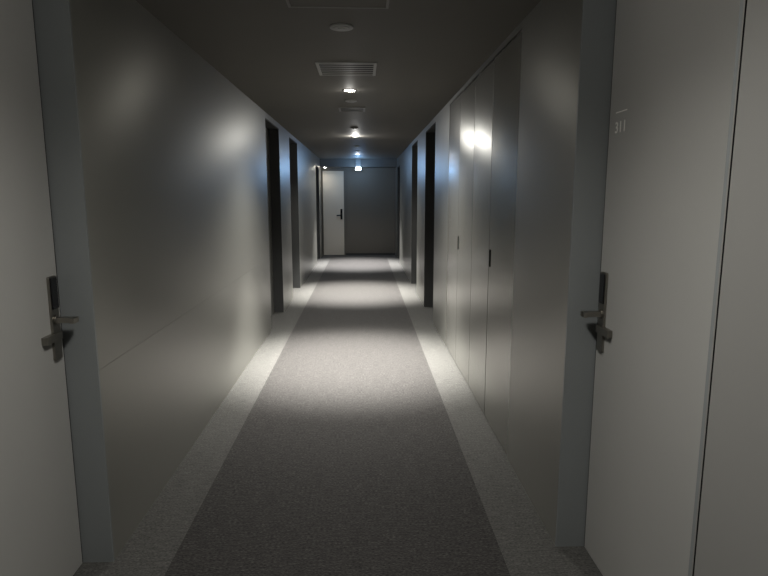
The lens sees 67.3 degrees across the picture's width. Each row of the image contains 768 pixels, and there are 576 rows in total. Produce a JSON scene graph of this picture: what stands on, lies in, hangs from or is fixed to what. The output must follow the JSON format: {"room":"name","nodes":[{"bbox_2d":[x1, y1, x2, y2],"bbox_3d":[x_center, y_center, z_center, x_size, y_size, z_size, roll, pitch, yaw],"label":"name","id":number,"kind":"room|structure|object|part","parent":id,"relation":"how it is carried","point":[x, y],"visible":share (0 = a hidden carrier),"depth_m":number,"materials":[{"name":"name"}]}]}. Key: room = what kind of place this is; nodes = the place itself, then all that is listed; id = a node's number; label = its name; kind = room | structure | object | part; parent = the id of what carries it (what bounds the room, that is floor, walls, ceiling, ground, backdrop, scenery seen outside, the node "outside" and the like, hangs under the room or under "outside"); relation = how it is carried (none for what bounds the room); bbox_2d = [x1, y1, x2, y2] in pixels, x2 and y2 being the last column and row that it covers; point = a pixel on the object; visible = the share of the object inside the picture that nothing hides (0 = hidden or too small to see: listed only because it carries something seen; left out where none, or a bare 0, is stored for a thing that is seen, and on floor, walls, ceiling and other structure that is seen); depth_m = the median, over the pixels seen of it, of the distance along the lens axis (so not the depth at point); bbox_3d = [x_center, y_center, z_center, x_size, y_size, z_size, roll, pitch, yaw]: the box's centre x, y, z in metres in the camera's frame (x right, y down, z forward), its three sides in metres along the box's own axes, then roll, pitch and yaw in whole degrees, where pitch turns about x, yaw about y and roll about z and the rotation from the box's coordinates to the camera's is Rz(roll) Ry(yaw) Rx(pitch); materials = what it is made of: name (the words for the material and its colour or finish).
{"room":"hotel corridor","nodes":[
{"label":"hotel corridor","id":0,"kind":"room"},
{"bbox_2d":[70,0,322,558],"bbox_3d":[-1.388,-0.610,5.729,0.300,2.360,17.600,0,9,-2],"label":"wall","id":1,"kind":"structure","parent":0,"point":[174,152],"depth_m":3.02,"materials":[{"name":"white paint"}]},
{"bbox_2d":[0,0,82,575],"bbox_3d":[-1.189,0.068,1.719,0.128,2.279,0.934,0,9,-2],"label":"door","id":2,"kind":"structure","parent":1,"relation":"in","point":[40,535],"depth_m":1.98,"materials":[{"name":"laminate"}]},
{"bbox_3d":[-1.178,0.119,2.138,0.076,0.038,0.047,0,9,-2],"label":"lever handle","id":3,"kind":"part","parent":2,"relation":"part of","materials":[{"name":"silver metal"}]},
{"bbox_2d":[33,0,114,562],"bbox_3d":[-1.175,0.060,1.719,0.168,2.300,0.957,0,9,-2],"label":"trim","id":4,"kind":"structure","parent":1,"relation":"attached to","point":[52,18],"depth_m":2.17,"materials":[{"name":"paint"}]},
{"bbox_2d":[266,128,273,315],"bbox_3d":[-1.417,-0.738,6.772,0.042,2.279,0.976,0,9,-2],"label":"door","id":5,"kind":"structure","parent":1,"relation":"in","point":[267,130],"depth_m":7.12,"materials":[{"name":"grey laminate"}]},
{"bbox_2d":[265,118,283,322],"bbox_3d":[-1.359,-0.746,6.773,0.168,2.300,0.999,0,9,-2],"label":"trim","id":6,"kind":"structure","parent":1,"relation":"attached to","point":[274,157],"depth_m":7.24,"materials":[{"name":"grey"}]},
{"bbox_2d":[289,137,299,287],"bbox_3d":[-1.431,-1.060,8.746,0.168,2.300,0.999,0,9,-2],"label":"trim","id":7,"kind":"structure","parent":1,"relation":"attached to","point":[292,144],"depth_m":9.22,"materials":[{"name":"grey wood"}]},
{"bbox_2d":[316,166,319,258],"bbox_3d":[-1.593,-1.694,13.199,0.168,2.150,0.899,0,9,-2],"label":"trim","id":8,"kind":"structure","parent":1,"relation":"attached to","point":[317,167],"depth_m":13.63,"materials":[{"name":"grey"}]},
{"bbox_2d":[73,255,602,575],"bbox_3d":[-0.316,0.599,5.961,2.645,0.100,18.000,0,9,-2],"label":"floor","id":9,"kind":"structure","parent":0,"point":[526,546],"depth_m":3.14,"materials":[{"name":"grey carpet"}]},
{"bbox_2d":[164,258,509,575],"bbox_3d":[-0.310,0.578,5.755,1.360,0.006,16.600,0,9,-2],"label":"carpet runner","id":10,"kind":"object","parent":9,"relation":"on","point":[348,459],"visible":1,"depth_m":3.16,"materials":[{"name":"grey carpet"}]},
{"bbox_2d":[446,79,475,384],"bbox_3d":[0.715,-0.468,4.957,0.173,2.320,1.236,0,9,-2],"label":"closet","id":11,"kind":"object","parent":9,"relation":"on","point":[462,110],"visible":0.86,"depth_m":4.81,"materials":[{"name":"grey wood"}]},
{"bbox_3d":[0.636,-0.519,5.260,0.020,2.304,0.610,0,9,-2],"label":"closet door","id":12,"kind":"part","parent":11,"relation":"part of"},
{"bbox_2d":[468,31,521,453],"bbox_3d":[0.760,-0.273,3.733,0.173,2.320,1.236,0,9,-2],"label":"closet","id":13,"kind":"object","parent":9,"relation":"on","point":[497,95],"visible":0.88,"depth_m":3.57,"materials":[{"name":"grey wood"}]},
{"bbox_3d":[0.680,-0.324,4.037,0.020,2.304,0.610,0,9,-2],"label":"closet door","id":14,"kind":"part","parent":13,"relation":"part of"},
{"bbox_3d":[0.678,-0.193,3.717,0.008,0.110,0.022,0,9,-2],"label":"flush pull","id":15,"kind":"part","parent":13,"relation":"part of","materials":[{"name":"black plastic"}]},
{"bbox_3d":[0.703,-0.226,3.425,0.020,2.304,0.610,0,9,-2],"label":"closet door","id":16,"kind":"part","parent":13,"relation":"part of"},
{"bbox_2d":[136,0,540,158],"bbox_3d":[-0.316,-1.831,5.574,2.645,0.100,18.000,0,9,-2],"label":"ceiling","id":17,"kind":"structure","parent":0,"point":[424,52],"depth_m":3.58,"materials":[{"name":"paint"}]},
{"bbox_2d":[286,0,389,8],"bbox_3d":[-0.205,-1.284,2.483,0.470,0.006,0.480,0,9,-2],"label":"ceiling hatch","id":18,"kind":"object","parent":17,"relation":"attached to","point":[360,4],"visible":1,"depth_m":2.68,"materials":[{"name":"grey paint"}]},
{"bbox_2d":[330,23,352,30],"bbox_3d":[-0.224,-1.368,3.037,0.124,0.015,0.124,0,9,-2],"label":"ceiling speaker","id":19,"kind":"object","parent":17,"relation":"attached to","point":[338,26],"visible":1,"depth_m":3.01,"materials":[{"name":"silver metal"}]},
{"bbox_2d":[315,62,376,75],"bbox_3d":[-0.260,-1.533,4.043,0.410,0.006,0.420,0,9,-2],"label":"ceiling vent","id":20,"kind":"object","parent":17,"relation":"in","point":[324,68],"visible":1,"depth_m":4.02,"materials":[{"name":"silver metal"}]},
{"bbox_2d":[342,89,356,91],"bbox_3d":[-0.290,-1.663,4.862,0.124,0.007,0.124,0,9,-2],"label":"recessed light","id":21,"kind":"object","parent":17,"relation":"in","point":[343,90],"visible":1,"depth_m":4.85,"materials":[{"name":"grey paint"}]},
{"bbox_2d":[338,107,364,111],"bbox_3d":[-0.329,-1.833,5.927,0.270,0.006,0.300,0,9,-2],"label":"ceiling vent","id":22,"kind":"object","parent":17,"relation":"in","point":[341,109],"visible":1,"depth_m":5.94,"materials":[{"name":"grey metal"}]},
{"bbox_2d":[356,159,360,169],"bbox_3d":[-0.615,-2.955,13.799,0.130,0.270,0.090,0,9,-2],"label":"emergency light","id":23,"kind":"object","parent":17,"relation":"attached to","point":[358,161],"visible":1,"depth_m":13.77,"materials":[{"name":"white plastic"}]},
{"bbox_2d":[321,168,395,254],"bbox_3d":[-0.635,-2.013,14.526,2.445,2.360,0.150,0,9,-2],"label":"wall","id":24,"kind":"structure","parent":0,"point":[370,193],"depth_m":14.47,"materials":[{"name":"grey paint"}]},
{"bbox_2d":[323,171,343,254],"bbox_3d":[-1.258,-1.860,14.411,0.514,2.079,0.079,0,9,-2],"label":"door","id":25,"kind":"structure","parent":24,"relation":"in","point":[333,181],"depth_m":14.42,"materials":[{"name":"beige paint"}]},
{"bbox_2d":[322,170,345,254],"bbox_3d":[-1.254,-1.876,14.434,0.570,2.120,0.030,0,9,-2],"label":"trim","id":26,"kind":"structure","parent":24,"relation":"attached to","point":[322,170],"depth_m":14.41,"materials":[{"name":"grey paint"}]},
{"bbox_2d":[320,159,396,167],"bbox_3d":[-0.624,-3.037,14.059,1.845,0.190,0.450,0,9,-2],"label":"trim","id":27,"kind":"structure","parent":24,"relation":"attached to","point":[328,163],"depth_m":13.84,"materials":[{"name":"paint"}]},
{"bbox_2d":[346,253,394,254],"bbox_3d":[-0.337,-0.861,14.638,1.255,0.050,0.012,0,9,-2],"label":"baseboard","id":28,"kind":"structure","parent":24,"relation":"attached to","point":[346,253],"depth_m":14.63,"materials":[{"name":"grey"}]},
{"bbox_2d":[395,0,767,575],"bbox_3d":[0.756,-0.622,5.805,0.300,2.360,17.600,0,9,-2],"label":"wall","id":29,"kind":"structure","parent":0,"point":[731,535],"depth_m":2.30,"materials":[{"name":"paint"}]},
{"bbox_2d":[397,165,399,257],"bbox_3d":[0.418,-1.706,13.271,0.168,2.150,0.899,0,9,-2],"label":"trim","id":30,"kind":"structure","parent":29,"relation":"attached to","point":[398,186],"depth_m":13.71,"materials":[{"name":"grey"}]},
{"bbox_2d":[411,140,417,283],"bbox_3d":[0.566,-1.135,9.213,0.168,2.300,0.999,0,9,-2],"label":"trim","id":31,"kind":"structure","parent":29,"relation":"attached to","point":[415,145],"depth_m":9.69,"materials":[{"name":"grey"}]},
{"bbox_2d":[424,122,435,306],"bbox_3d":[0.642,-0.802,7.125,0.168,2.300,1.029,0,9,-2],"label":"trim","id":32,"kind":"structure","parent":29,"relation":"attached to","point":[431,132],"depth_m":7.61,"materials":[{"name":"grey"}]},
{"bbox_2d":[555,0,743,575],"bbox_3d":[0.835,0.043,1.826,0.168,2.300,0.959,0,9,-2],"label":"trim","id":33,"kind":"structure","parent":29,"relation":"attached to","point":[598,16],"depth_m":2.26,"materials":[{"name":"paint"}]},
{"bbox_2d":[580,0,739,575],"bbox_3d":[0.849,0.050,1.827,0.128,2.279,0.936,0,9,-2],"label":"door","id":34,"kind":"structure","parent":29,"relation":"in","point":[674,60],"depth_m":1.84,"materials":[{"name":"laminate"}]},
{"bbox_3d":[0.808,0.102,2.245,0.076,0.038,0.047,0,9,-2],"label":"lever handle","id":35,"kind":"part","parent":34,"relation":"part of","materials":[{"name":"silver metal"}]}
]}

